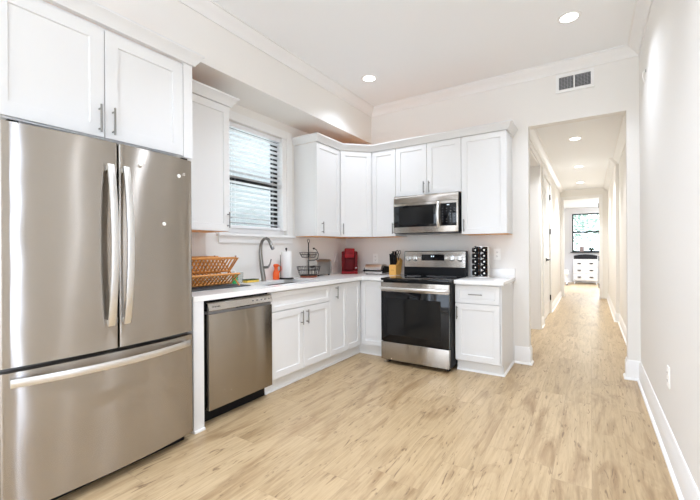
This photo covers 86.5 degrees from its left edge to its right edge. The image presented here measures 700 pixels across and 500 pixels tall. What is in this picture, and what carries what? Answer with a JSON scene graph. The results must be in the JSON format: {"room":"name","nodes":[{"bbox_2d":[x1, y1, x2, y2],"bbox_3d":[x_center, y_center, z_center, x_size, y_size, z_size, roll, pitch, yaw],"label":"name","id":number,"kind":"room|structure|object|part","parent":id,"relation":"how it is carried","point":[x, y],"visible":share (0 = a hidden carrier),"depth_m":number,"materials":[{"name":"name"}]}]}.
{"room":"kitchen","nodes":[
{"label":"kitchen","id":0,"kind":"room"},
{"bbox_2d":[48,0,370,144],"bbox_3d":[-2.205,-1.631,1.497,0.415,0.449,8.529,0,0,33],"label":"soffit","id":1,"kind":"structure","parent":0,"point":[263,85],"depth_m":3.26,"materials":[{"name":"white paint"}]},
{"bbox_2d":[192,104,345,282],"bbox_3d":[-2.437,-0.311,1.652,0.156,3.085,8.770,0,0,33],"label":"wall","id":2,"kind":"structure","parent":0,"point":[203,244],"depth_m":3.92,"materials":[{"name":"white paint"}]},
{"bbox_2d":[0,0,192,159],"bbox_3d":[-1.588,-0.923,2.223,0.654,0.622,1.045,0,0,33],"label":"upper cabinet","id":3,"kind":"object","parent":2,"relation":"attached to","point":[61,70],"visible":0.98,"depth_m":1.99,"materials":[{"name":"white paint"}]},
{"bbox_3d":[-1.490,-0.917,1.856,0.020,0.595,0.472,0,0,33],"label":"door","id":4,"kind":"part","parent":3,"relation":"part of","materials":[{"name":"white paint"}]},
{"bbox_3d":[-1.351,-0.715,2.017,0.036,0.150,0.010,0,0,33],"label":"handle","id":5,"kind":"part","parent":3,"relation":"part of","materials":[{"name":"silver metal"}]},
{"bbox_3d":[-1.314,-0.715,2.074,0.036,0.150,0.010,0,0,33],"label":"handle","id":6,"kind":"part","parent":3,"relation":"part of","materials":[{"name":"silver metal"}]},
{"bbox_2d":[44,0,204,67],"bbox_3d":[-1.564,-1.272,2.241,0.676,0.074,1.103,0,0,33],"label":"trim","id":7,"kind":"structure","parent":3,"relation":"on","point":[90,10],"depth_m":2.13,"materials":[{"name":"white paint"}]},
{"bbox_3d":[-1.232,-0.918,2.254,0.020,0.595,0.467,0,0,33],"label":"door","id":8,"kind":"part","parent":3,"relation":"part of","materials":[{"name":"white paint"}]},
{"bbox_2d":[188,93,230,232],"bbox_3d":[-1.278,-0.678,2.973,0.358,1.045,0.546,0,0,33],"label":"upper cabinet","id":9,"kind":"object","parent":2,"relation":"attached to","point":[210,163],"visible":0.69,"depth_m":2.98,"materials":[{"name":"white paint"}]},
{"bbox_2d":[192,79,239,107],"bbox_3d":[-1.252,-1.238,2.997,0.380,0.074,0.591,0,0,33],"label":"trim","id":10,"kind":"structure","parent":9,"relation":"on","point":[198,88],"depth_m":2.95,"materials":[{"name":"white paint"}]},
{"bbox_2d":[218,110,292,235],"bbox_3d":[-0.934,-0.744,3.822,0.016,1.162,1.000,0,0,33],"label":"trim","id":11,"kind":"structure","parent":2,"relation":"attached to","point":[234,116],"depth_m":4.17,"materials":[{"name":"white paint"}]},
{"bbox_2d":[216,233,295,243],"bbox_3d":[-0.952,-0.117,3.836,0.126,0.090,1.040,0,0,33],"label":"trim","id":12,"kind":"structure","parent":2,"relation":"attached to","point":[222,237],"depth_m":3.71,"materials":[{"name":"white paint"}]},
{"bbox_2d":[227,127,286,234],"bbox_3d":[-0.995,-0.701,3.862,0.131,1.077,0.830,0,0,33],"label":"window","id":13,"kind":"structure","parent":2,"relation":"in","point":[282,145],"depth_m":4.13,"materials":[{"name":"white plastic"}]},
{"bbox_2d":[229,121,279,230],"bbox_3d":[-0.995,-0.727,3.827,0.054,1.017,0.752,0,0,33],"label":"window blind","id":14,"kind":"object","parent":13,"relation":"attached to","point":[233,125],"visible":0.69,"depth_m":3.82,"materials":[{"name":"white plastic"}]},
{"bbox_3d":[-0.992,-0.232,3.827,0.044,0.027,0.744,0,0,33],"label":"rail","id":15,"kind":"part","parent":14,"relation":"part of","materials":[{"name":"white plastic"}]},
{"bbox_3d":[-0.857,-0.715,4.040,0.054,0.965,0.002,0,0,33],"label":"ladder cord","id":16,"kind":"part","parent":14,"relation":"part of","materials":[{"name":"white fabric"}]},
{"bbox_2d":[294,142,339,237],"bbox_3d":[-0.364,-0.683,4.385,0.358,1.045,0.463,0,0,33],"label":"upper cabinet","id":17,"kind":"object","parent":2,"relation":"attached to","point":[316,164],"visible":0.95,"depth_m":4.24,"materials":[{"name":"white paint"}]},
{"bbox_3d":[-0.252,-0.684,4.313,0.020,1.038,0.457,0,0,33],"label":"door","id":18,"kind":"part","parent":17,"relation":"part of","materials":[{"name":"white paint"}]},
{"bbox_2d":[292,119,517,152],"bbox_3d":[0.579,-1.248,4.204,2.477,0.074,0.684,0,0,11],"label":"trim","id":19,"kind":"structure","parent":17,"relation":"attached to","point":[508,125],"depth_m":4.15,"materials":[{"name":"white paint"}]},
{"bbox_2d":[334,253,337,261],"bbox_3d":[-0.185,0.098,4.979,0.010,0.120,0.074,0,0,33],"label":"wall switch","id":20,"kind":"object","parent":2,"relation":"attached to","point":[335,254],"visible":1,"depth_m":4.97,"materials":[{"name":"white plastic"}]},
{"bbox_2d":[321,151,380,238],"bbox_3d":[0.026,-0.686,4.768,0.598,1.045,0.617,0,0,33],"label":"upper cabinet","id":21,"kind":"object","parent":2,"relation":"attached to","point":[355,167],"visible":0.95,"depth_m":4.55,"materials":[{"name":"white paint"}]},
{"bbox_3d":[0.074,-0.686,4.552,0.389,1.038,0.020,0,0,-13],"label":"door","id":22,"kind":"part","parent":21,"relation":"part of","materials":[{"name":"white paint"}]},
{"bbox_2d":[56,282,678,499],"bbox_3d":[2.666,1.251,5.307,4.900,0.100,20.600,0,0,33],"label":"floor","id":23,"kind":"structure","parent":0,"point":[568,424],"depth_m":2.41,"materials":[{"name":"brown wood"}]},
{"bbox_2d":[0,119,192,499],"bbox_3d":[-1.504,0.322,2.161,0.785,1.808,0.934,0,0,33],"label":"refrigerator","id":24,"kind":"object","parent":23,"relation":"on","point":[96,381],"visible":1,"depth_m":1.86,"materials":[{"name":"grey metal"}]},
{"bbox_3d":[-1.399,-0.026,1.813,0.082,1.090,0.467,0,0,33],"label":"door","id":25,"kind":"part","parent":24,"relation":"part of","materials":[{"name":"silver metal"}]},
{"bbox_3d":[-1.266,0.854,2.010,0.082,0.626,0.934,0,0,33],"label":"freezer drawer","id":26,"kind":"part","parent":24,"relation":"part of","materials":[{"name":"silver metal"}]},
{"bbox_3d":[-1.232,-0.028,1.930,0.075,0.843,0.034,0,0,33],"label":"handle","id":27,"kind":"part","parent":24,"relation":"part of","materials":[{"name":"silver metal"}]},
{"bbox_3d":[-1.190,-0.028,1.996,0.075,0.843,0.034,0,0,33],"label":"handle","id":28,"kind":"part","parent":24,"relation":"part of","materials":[{"name":"silver metal"}]},
{"bbox_3d":[-1.143,-0.027,2.208,0.082,1.090,0.461,0,0,33],"label":"door","id":29,"kind":"part","parent":24,"relation":"part of","materials":[{"name":"silver metal"}]},
{"bbox_2d":[188,301,204,433],"bbox_3d":[-1.282,0.787,2.681,0.653,0.876,0.080,0,0,33],"label":"end panel","id":30,"kind":"object","parent":23,"relation":"on","point":[197,332],"visible":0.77,"depth_m":2.50,"materials":[{"name":"white paint"}]},
{"bbox_2d":[204,293,271,421],"bbox_3d":[-1.067,0.789,2.977,0.608,0.868,0.644,0,0,33],"label":"dishwasher","id":31,"kind":"object","parent":23,"relation":"on","point":[237,330],"visible":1,"depth_m":2.77,"materials":[{"name":"silver metal"}]},
{"bbox_3d":[-0.902,1.167,2.872,0.015,0.110,0.644,0,0,33],"label":"toe panel","id":32,"kind":"part","parent":31,"relation":"part of","materials":[{"name":"black plastic"}]},
{"bbox_3d":[-0.831,0.395,2.840,0.060,0.059,0.608,0,0,33],"label":"control panel","id":33,"kind":"part","parent":31,"relation":"part of","materials":[{"name":"metal"}]},
{"bbox_2d":[265,284,329,394],"bbox_3d":[-0.678,0.783,3.623,0.644,0.876,0.854,0,0,33],"label":"base cabinet","id":34,"kind":"object","parent":23,"relation":"on","point":[300,316],"visible":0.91,"depth_m":3.43,"materials":[{"name":"white paint"}]},
{"bbox_3d":[-0.554,0.812,3.306,0.020,0.567,0.418,0,0,33],"label":"door","id":35,"kind":"part","parent":34,"relation":"part of","materials":[{"name":"white paint"}]},
{"bbox_3d":[-0.443,0.439,3.481,0.020,0.162,0.835,0,0,33],"label":"false drawer","id":36,"kind":"part","parent":34,"relation":"part of","materials":[{"name":"white paint"}]},
{"bbox_3d":[-0.326,0.810,3.658,0.020,0.567,0.413,0,0,33],"label":"door","id":37,"kind":"part","parent":34,"relation":"part of","materials":[{"name":"white paint"}]},
{"bbox_2d":[325,282,346,367],"bbox_3d":[-0.360,0.781,4.115,0.644,0.876,0.316,0,0,33],"label":"base cabinet","id":38,"kind":"object","parent":23,"relation":"on","point":[338,291],"visible":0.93,"depth_m":3.97,"materials":[{"name":"white paint"}]},
{"bbox_2d":[342,280,382,359],"bbox_3d":[0.098,0.778,4.552,0.938,0.876,0.910,0,0,33],"label":"base cabinet","id":39,"kind":"object","parent":23,"relation":"on","point":[363,296],"visible":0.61,"depth_m":4.28,"materials":[{"name":"white paint"}]},
{"bbox_2d":[192,273,403,301],"bbox_3d":[-0.421,0.324,3.751,0.940,0.037,2.815,0,0,33],"label":"countertop","id":40,"kind":"structure","parent":39,"relation":"on","point":[259,287],"depth_m":3.42,"materials":[{"name":"white stone"}]},
{"bbox_2d":[192,284,250,291],"bbox_3d":[-1.192,0.306,3.067,0.355,0.007,0.655,0,0,33],"label":"drying mat","id":41,"kind":"object","parent":40,"relation":"on","point":[213,287],"visible":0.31,"depth_m":3.04,"materials":[{"name":"grey fabric"}]},
{"bbox_2d":[192,256,239,286],"bbox_3d":[-1.212,0.174,3.051,0.302,0.256,0.566,0,0,33],"label":"dish rack","id":42,"kind":"object","parent":41,"relation":"on","point":[212,271],"visible":0.66,"depth_m":3.09,"materials":[{"name":"brown wood"}]},
{"bbox_2d":[232,271,237,283],"bbox_3d":[-1.067,0.249,3.448,0.052,0.120,0.052,0,0,33],"label":"soap bottle","id":43,"kind":"object","parent":40,"relation":"on","point":[234,281],"visible":0.58,"depth_m":3.43,"materials":[{"name":"green plastic"}]},
{"bbox_2d":[237,272,243,282],"bbox_3d":[-1.041,0.259,3.526,0.062,0.100,0.062,0,0,33],"label":"drinking glass","id":44,"kind":"object","parent":40,"relation":"on","point":[240,277],"visible":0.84,"depth_m":3.50,"materials":[{"name":"white"}]},
{"bbox_2d":[243,278,258,282],"bbox_3d":[-0.966,0.293,3.615,0.080,0.030,0.150,0,0,33],"label":"sponge","id":45,"kind":"object","parent":40,"relation":"on","point":[252,279],"visible":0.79,"depth_m":3.56,"materials":[{"name":"yellow"}]},
{"bbox_2d":[259,237,273,280],"bbox_3d":[-0.824,0.086,3.715,0.205,0.443,0.078,0,0,33],"label":"faucet","id":46,"kind":"object","parent":40,"relation":"on","point":[261,264],"visible":1,"depth_m":3.72,"materials":[{"name":"silver metal"}]},
{"bbox_2d":[273,264,279,279],"bbox_3d":[-0.771,0.225,3.943,0.068,0.165,0.100,0,0,33],"label":"spray bottle","id":47,"kind":"object","parent":40,"relation":"on","point":[276,272],"visible":1,"depth_m":3.90,"materials":[{"name":"orange plastic"}]},
{"bbox_2d":[279,248,293,278],"bbox_3d":[-0.683,0.139,3.997,0.156,0.335,0.156,0,0,33],"label":"paper towel holder","id":48,"kind":"object","parent":40,"relation":"on","point":[285,248],"visible":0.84,"depth_m":3.95,"materials":[{"name":"black metal"}]},
{"bbox_2d":[281,251,291,277],"bbox_3d":[-0.683,0.151,3.997,0.110,0.280,0.110,0,0,33],"label":"paper towel roll","id":49,"kind":"object","parent":48,"relation":"on","point":[286,256],"visible":1,"depth_m":3.95,"materials":[{"name":"white paper"}]},
{"bbox_2d":[297,239,320,277],"bbox_3d":[-0.469,0.088,4.247,0.275,0.435,0.288,0,0,33],"label":"basket","id":50,"kind":"object","parent":40,"relation":"on","point":[303,275],"visible":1,"depth_m":4.19,"materials":[{"name":"black metal"}]},
{"bbox_2d":[307,259,331,275],"bbox_3d":[-0.376,0.206,4.527,0.159,0.197,0.303,0,0,33],"label":"toaster","id":51,"kind":"object","parent":40,"relation":"on","point":[326,264],"visible":0.76,"depth_m":4.45,"materials":[{"name":"silver metal"}]},
{"bbox_2d":[342,248,357,273],"bbox_3d":[-0.005,0.138,4.901,0.210,0.330,0.255,0,0,0],"label":"coffee maker","id":52,"kind":"object","parent":40,"relation":"on","point":[349,256],"visible":1,"depth_m":4.82,"materials":[{"name":"red plastic"}]},
{"bbox_2d":[342,271,357,273],"bbox_3d":[-0.004,0.285,4.826,0.210,0.034,0.105,0,0,0],"label":"drip tray","id":53,"kind":"object","parent":52,"relation":"on","point":[343,272],"depth_m":4.78,"materials":[{"name":"red plastic"}]},
{"bbox_2d":[363,264,388,274],"bbox_3d":[0.327,0.238,4.711,0.276,0.126,0.216,0,0,33],"label":"press","id":54,"kind":"object","parent":40,"relation":"on","point":[380,269],"visible":0.95,"depth_m":4.65,"materials":[{"name":"silver metal"}]},
{"bbox_3d":[0.335,0.208,4.723,0.236,0.068,0.185,0,0,33],"label":"lid","id":55,"kind":"part","parent":54,"relation":"part of","materials":[{"name":"silver metal"}]},
{"bbox_3d":[0.446,0.237,4.652,0.012,0.085,0.165,0,0,33],"label":"arm","id":56,"kind":"part","parent":54,"relation":"part of","materials":[{"name":"black plastic"}]},
{"bbox_2d":[389,258,401,274],"bbox_3d":[0.566,0.197,4.588,0.090,0.205,0.191,0,0,33],"label":"knife block","id":57,"kind":"object","parent":40,"relation":"on","point":[393,269],"visible":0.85,"depth_m":4.52,"materials":[{"name":"brown wood"}]},
{"bbox_3d":[0.035,0.723,4.217,0.020,0.737,0.277,0,0,33],"label":"door","id":58,"kind":"part","parent":39,"relation":"part of","materials":[{"name":"white paint"}]},
{"bbox_3d":[0.276,0.722,4.266,0.324,0.737,0.020,0,0,33],"label":"door","id":59,"kind":"part","parent":39,"relation":"part of","materials":[{"name":"white paint"}]},
{"bbox_2d":[379,251,467,370],"bbox_3d":[0.822,0.610,4.100,0.758,1.205,0.762,0,0,33],"label":"range","id":60,"kind":"object","parent":23,"relation":"on","point":[418,307],"visible":0.96,"depth_m":3.87,"materials":[{"name":"silver metal"}]},
{"bbox_3d":[0.633,0.401,3.809,0.758,0.029,0.069,0,0,33],"label":"handle","id":61,"kind":"part","parent":60,"relation":"part of","materials":[{"name":"silver metal"}]},
{"bbox_3d":[0.663,0.390,3.856,0.748,0.097,0.050,0,0,33],"label":"door","id":62,"kind":"part","parent":60,"relation":"part of","materials":[{"name":"silver metal"}]},
{"bbox_3d":[0.667,1.074,3.856,0.748,0.188,0.050,0,0,33],"label":"storage drawer","id":63,"kind":"part","parent":60,"relation":"part of","materials":[{"name":"silver metal"}]},
{"bbox_3d":[0.666,0.706,3.857,0.748,0.535,0.048,0,0,33],"label":"glass","id":64,"kind":"part","parent":60,"relation":"part of","materials":[{"name":"black glass"}]},
{"bbox_2d":[381,275,464,282],"bbox_3d":[0.813,0.307,4.088,0.754,0.025,0.596,0,0,33],"label":"cooktop","id":65,"kind":"object","parent":60,"relation":"in","point":[400,278],"depth_m":3.96,"materials":[{"name":"black glass"}]},
{"bbox_3d":[0.978,0.104,4.345,0.734,0.181,0.023,0,0,33],"label":"control panel","id":66,"kind":"part","parent":60,"relation":"part of","materials":[{"name":"metal"}]},
{"bbox_2d":[455,282,513,376],"bbox_3d":[1.407,0.771,3.864,0.456,0.876,0.643,0,0,33],"label":"base cabinet","id":67,"kind":"object","parent":23,"relation":"on","point":[483,313],"visible":0.96,"depth_m":3.65,"materials":[{"name":"white paint"}]},
{"bbox_3d":[1.242,0.434,3.640,0.425,0.172,0.020,0,0,33],"label":"drawer","id":68,"kind":"part","parent":67,"relation":"part of","materials":[{"name":"white paint"}]},
{"bbox_3d":[1.244,0.810,3.640,0.425,0.564,0.020,0,0,33],"label":"door","id":69,"kind":"part","parent":67,"relation":"part of","materials":[{"name":"white paint"}]},
{"bbox_2d":[454,268,514,285],"bbox_3d":[1.408,0.266,3.862,0.467,0.131,0.642,0,0,33],"label":"countertop","id":70,"kind":"structure","parent":67,"relation":"on","point":[498,277],"depth_m":3.81,"materials":[{"name":"white stone"}]},
{"bbox_2d":[473,246,489,277],"bbox_3d":[1.424,0.122,4.039,0.176,0.345,0.176,0,0,33],"label":"spice rack","id":71,"kind":"object","parent":70,"relation":"on","point":[480,264],"visible":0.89,"depth_m":3.99,"materials":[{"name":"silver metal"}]},
{"bbox_2d":[564,270,568,284],"bbox_3d":[7.242,0.924,12.719,0.380,0.500,0.380,0,0,33],"label":"stool","id":72,"kind":"object","parent":23,"relation":"on","point":[566,272],"visible":0.49,"depth_m":12.52,"materials":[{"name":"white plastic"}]},
{"bbox_2d":[572,259,597,284],"bbox_3d":[8.255,0.736,13.052,0.760,0.865,0.520,0,0,33],"label":"dresser","id":73,"kind":"object","parent":23,"relation":"on","point":[583,269],"visible":0.94,"depth_m":12.86,"materials":[{"name":"white paint"}]},
{"bbox_3d":[7.981,0.458,12.957,0.338,0.222,0.015,0,0,33],"label":"drawer","id":74,"kind":"part","parent":73,"relation":"part of","materials":[{"name":"white paint"}]},
{"bbox_3d":[7.983,0.696,12.957,0.338,0.222,0.015,0,0,33],"label":"drawer","id":75,"kind":"part","parent":73,"relation":"part of","materials":[{"name":"white paint"}]},
{"bbox_3d":[7.984,0.934,12.957,0.338,0.222,0.015,0,0,33],"label":"drawer","id":76,"kind":"part","parent":73,"relation":"part of","materials":[{"name":"white paint"}]},
{"bbox_2d":[574,254,596,258],"bbox_3d":[8.256,0.220,13.049,0.690,0.164,0.400,0,0,33],"label":"pad","id":77,"kind":"object","parent":73,"relation":"on","point":[582,256],"visible":1,"depth_m":12.88,"materials":[{"name":"black fabric"}]},
{"bbox_3d":[8.277,0.456,12.765,0.338,0.222,0.015,0,0,33],"label":"drawer","id":78,"kind":"part","parent":73,"relation":"part of","materials":[{"name":"white paint"}]},
{"bbox_3d":[8.278,0.694,12.765,0.338,0.222,0.015,0,0,33],"label":"drawer","id":79,"kind":"part","parent":73,"relation":"part of","materials":[{"name":"white paint"}]},
{"bbox_3d":[8.280,0.932,12.765,0.338,0.222,0.015,0,0,33],"label":"drawer","id":80,"kind":"part","parent":73,"relation":"part of","materials":[{"name":"white paint"}]},
{"bbox_2d":[213,0,634,105],"bbox_3d":[-1.034,-1.922,0.739,3.520,0.120,8.770,0,0,33],"label":"ceiling","id":81,"kind":"structure","parent":0,"point":[413,48],"depth_m":3.25,"materials":[{"name":"white paint"}]},
{"bbox_2d":[361,74,376,81],"bbox_3d":[0.207,-1.866,4.039,0.176,0.006,0.176,0,0,33],"label":"recessed light","id":82,"kind":"object","parent":81,"relation":"in","point":[369,77],"visible":1,"depth_m":4.04,"materials":[{"name":"white paint"}]},
{"bbox_2d":[557,10,581,23],"bbox_3d":[1.764,-1.875,2.997,0.176,0.006,0.176,0,0,33],"label":"recessed light","id":83,"kind":"object","parent":81,"relation":"in","point":[570,16],"visible":1,"depth_m":2.98,"materials":[{"name":"white paint"}]},
{"bbox_2d":[346,56,640,361],"bbox_3d":[1.389,-0.333,4.328,3.364,3.086,0.121,0,0,33],"label":"wall","id":84,"kind":"structure","parent":0,"point":[533,104],"depth_m":3.97,"materials":[{"name":"white paint"}]},
{"bbox_2d":[373,254,377,262],"bbox_3d":[0.338,0.105,4.932,0.074,0.120,0.008,0,0,33],"label":"wall outlet","id":85,"kind":"object","parent":84,"relation":"attached to","point":[375,256],"visible":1,"depth_m":4.93,"materials":[{"name":"white plastic"}]},
{"bbox_2d":[372,149,406,237],"bbox_3d":[0.483,-0.688,4.625,0.326,1.045,0.359,0,0,33],"label":"upper cabinet","id":86,"kind":"object","parent":84,"relation":"attached to","point":[383,162],"visible":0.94,"depth_m":4.51,"materials":[{"name":"white paint"}]},
{"bbox_3d":[0.411,-0.688,4.511,0.319,1.038,0.020,0,0,33],"label":"door","id":87,"kind":"part","parent":86,"relation":"part of","materials":[{"name":"white paint"}]},
{"bbox_2d":[396,138,460,196],"bbox_3d":[0.944,-0.922,4.326,0.773,0.583,0.359,0,0,33],"label":"upper cabinet","id":88,"kind":"object","parent":84,"relation":"attached to","point":[433,167],"visible":0.81,"depth_m":4.19,"materials":[{"name":"white paint"}]},
{"bbox_3d":[0.709,-0.921,4.318,0.383,0.576,0.020,0,0,33],"label":"door","id":89,"kind":"part","parent":88,"relation":"part of","materials":[{"name":"white paint"}]},
{"bbox_2d":[394,191,461,234],"bbox_3d":[0.922,-0.408,4.293,0.758,0.440,0.442,0,0,33],"label":"microwave","id":90,"kind":"object","parent":88,"relation":"attached to","point":[436,213],"visible":0.96,"depth_m":4.12,"materials":[{"name":"silver metal"}]},
{"bbox_3d":[0.951,-0.391,4.038,0.026,0.275,0.046,0,0,33],"label":"handle","id":91,"kind":"part","parent":90,"relation":"part of","materials":[{"name":"silver metal"}]},
{"bbox_3d":[1.034,-0.923,4.108,0.383,0.576,0.020,0,0,33],"label":"door","id":92,"kind":"part","parent":88,"relation":"part of","materials":[{"name":"white paint"}]},
{"bbox_2d":[461,130,512,234],"bbox_3d":[1.464,-0.694,3.991,0.457,1.045,0.359,0,0,33],"label":"upper cabinet","id":93,"kind":"object","parent":84,"relation":"attached to","point":[486,158],"visible":1,"depth_m":3.88,"materials":[{"name":"white paint"}]},
{"bbox_2d":[471,268,514,277],"bbox_3d":[1.577,0.247,4.124,0.467,0.094,0.019,0,0,33],"label":"backsplash","id":94,"kind":"structure","parent":84,"relation":"attached to","point":[493,272],"depth_m":4.07,"materials":[{"name":"white stone"}]},
{"bbox_2d":[494,249,500,259],"bbox_3d":[1.622,0.042,4.101,0.074,0.120,0.008,0,0,33],"label":"wall outlet","id":95,"kind":"object","parent":84,"relation":"attached to","point":[497,252],"visible":1,"depth_m":4.10,"materials":[{"name":"white plastic"}]},
{"bbox_2d":[515,345,533,365],"bbox_3d":[1.875,1.116,4.002,0.171,0.180,0.151,0,0,33],"label":"baseboard","id":96,"kind":"structure","parent":84,"relation":"attached to","point":[523,355],"depth_m":3.96,"materials":[{"name":"white paint"}]},
{"bbox_2d":[556,67,593,93],"bbox_3d":[2.231,-1.681,3.697,0.325,0.180,0.013,0,0,33],"label":"air vent","id":97,"kind":"object","parent":84,"relation":"in","point":[581,79],"visible":1,"depth_m":3.69,"materials":[{"name":"white metal"}]},
{"bbox_2d":[532,144,560,316],"bbox_3d":[3.594,-0.162,6.875,0.130,2.718,6.550,0,0,33],"label":"wall","id":98,"kind":"structure","parent":0,"point":[555,195],"depth_m":7.94,"materials":[{"name":"white paint"}]},
{"bbox_2d":[530,141,541,329],"bbox_3d":[2.461,-0.090,5.107,0.148,2.585,1.520,0,0,33],"label":"trim","id":99,"kind":"structure","parent":98,"relation":"attached to","point":[535,168],"depth_m":5.66,"materials":[{"name":"white paint"}]},
{"bbox_2d":[544,178,548,318],"bbox_3d":[3.317,-0.035,6.329,0.091,2.440,0.603,0,0,33],"label":"door","id":100,"kind":"structure","parent":98,"relation":"in","point":[544,178],"depth_m":6.47,"materials":[{"name":"white paint"}]},
{"bbox_2d":[530,129,563,193],"bbox_3d":[3.679,-1.476,6.815,0.092,0.091,6.550,0,0,33],"label":"trim","id":101,"kind":"structure","parent":98,"relation":"attached to","point":[535,138],"depth_m":5.86,"materials":[{"name":"white paint"}]},
{"bbox_2d":[542,167,551,323],"bbox_3d":[3.491,-0.076,6.579,0.018,2.545,1.370,0,0,33],"label":"trim","id":102,"kind":"structure","parent":98,"relation":"attached to","point":[544,173],"depth_m":6.05,"materials":[{"name":"white paint"}]},
{"bbox_2d":[546,181,550,315],"bbox_3d":[3.647,-0.037,6.840,0.091,2.440,0.603,0,0,33],"label":"door","id":103,"kind":"structure","parent":98,"relation":"in","point":[548,197],"depth_m":6.82,"materials":[{"name":"white paint"}]},
{"bbox_2d":[542,291,561,328],"bbox_3d":[4.194,1.120,7.644,0.030,0.144,4.615,0,0,33],"label":"baseboard","id":104,"kind":"structure","parent":98,"relation":"attached to","point":[557,299],"depth_m":7.82,"materials":[{"name":"white paint"}]},
{"bbox_2d":[537,115,621,208],"bbox_3d":[5.053,-1.580,8.915,4.620,0.100,11.570,0,0,33],"label":"ceiling","id":105,"kind":"structure","parent":0,"point":[594,150],"depth_m":5.72,"materials":[{"name":"white paint"}]},
{"bbox_2d":[568,136,582,140],"bbox_3d":[3.052,-1.515,5.047,0.176,0.006,0.176,0,0,33],"label":"recessed light","id":106,"kind":"object","parent":105,"relation":"in","point":[577,137],"visible":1,"depth_m":5.03,"materials":[{"name":"white paint"}]},
{"bbox_2d":[564,207,598,278],"bbox_3d":[8.414,-0.191,13.565,4.000,2.717,0.120,0,0,33],"label":"wall","id":107,"kind":"structure","parent":0,"point":[568,256],"depth_m":13.69,"materials":[{"name":"white paint"}]},
{"bbox_2d":[564,278,598,282],"bbox_3d":[8.339,1.096,13.529,3.900,0.144,0.030,0,0,33],"label":"baseboard","id":108,"kind":"structure","parent":107,"relation":"attached to","point":[569,279],"depth_m":13.52,"materials":[{"name":"white paint"}]},
{"bbox_2d":[571,213,598,252],"bbox_3d":[8.565,-0.626,13.406,1.070,1.415,0.140,0,0,33],"label":"window","id":109,"kind":"structure","parent":107,"relation":"in","point":[573,251],"depth_m":13.52,"materials":[{"name":"black plastic"}]},
{"bbox_2d":[560,188,607,298],"bbox_3d":[5.753,-0.175,9.450,4.000,2.718,0.120,0,0,33],"label":"wall","id":110,"kind":"structure","parent":0,"point":[592,191],"depth_m":9.08,"materials":[{"name":"white paint"}]},
{"bbox_2d":[560,194,602,298],"bbox_3d":[5.833,-0.092,9.388,0.900,2.550,0.138,0,0,33],"label":"trim","id":111,"kind":"structure","parent":110,"relation":"attached to","point":[600,196],"depth_m":9.21,"materials":[{"name":"white paint"}]},
{"bbox_2d":[608,0,699,492],"bbox_3d":[2.178,-0.338,2.568,0.168,3.086,15.320,0,0,33],"label":"wall","id":112,"kind":"structure","parent":0,"point":[669,96],"depth_m":2.14,"materials":[{"name":"white paint"}]},
{"bbox_2d":[177,0,652,116],"bbox_3d":[-0.816,-1.818,0.657,2.831,0.091,8.429,0,0,33],"label":"trim","id":113,"kind":"structure","parent":112,"relation":"attached to","point":[209,9],"depth_m":3.63,"materials":[{"name":"white paint"}]},
{"bbox_2d":[603,114,624,190],"bbox_3d":[4.463,-1.481,6.308,0.140,0.091,6.550,0,0,33],"label":"trim","id":114,"kind":"structure","parent":112,"relation":"attached to","point":[620,143],"depth_m":5.71,"materials":[{"name":"white paint"}]},
{"bbox_2d":[607,294,626,345],"bbox_3d":[4.835,1.116,6.801,0.078,0.144,5.335,0,0,33],"label":"baseboard","id":115,"kind":"structure","parent":112,"relation":"attached to","point":[617,317],"depth_m":6.16,"materials":[{"name":"white paint"}]},
{"bbox_2d":[623,356,699,499],"bbox_3d":[0.342,1.125,-0.068,0.126,0.180,8.650,0,0,33],"label":"baseboard","id":116,"kind":"structure","parent":112,"relation":"attached to","point":[685,487],"depth_m":2.21,"materials":[{"name":"white paint"}]},
{"bbox_2d":[667,365,669,388],"bbox_3d":[1.868,0.741,2.186,0.008,0.120,0.074,0,0,33],"label":"wall outlet","id":117,"kind":"object","parent":112,"relation":"attached to","point":[668,367],"visible":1,"depth_m":2.16,"materials":[{"name":"white plastic"}]},
{"label":"outside","id":118,"kind":"structure","parent":0,"visible":0},
{"bbox_3d":[5.934,1.792,12.842,28.000,0.020,52.000,0,0,33],"label":"ground","id":119,"kind":"structure","parent":118,"visible":0},
{"bbox_2d":[229,131,270,226],"bbox_3d":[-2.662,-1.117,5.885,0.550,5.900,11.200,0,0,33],"label":"neighbor house","id":120,"kind":"structure","parent":119,"relation":"on","point":[236,144],"depth_m":6.89,"materials":[{"name":"white"}]},
{"bbox_2d":[573,214,598,250],"bbox_3d":[10.352,-0.511,17.701,3.042,4.543,2.445,0,0,33],"label":"tree","id":121,"kind":"object","parent":119,"relation":"on","point":[580,220],"visible":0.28,"depth_m":17.26,"materials":[{"name":"green plant"}]}
]}

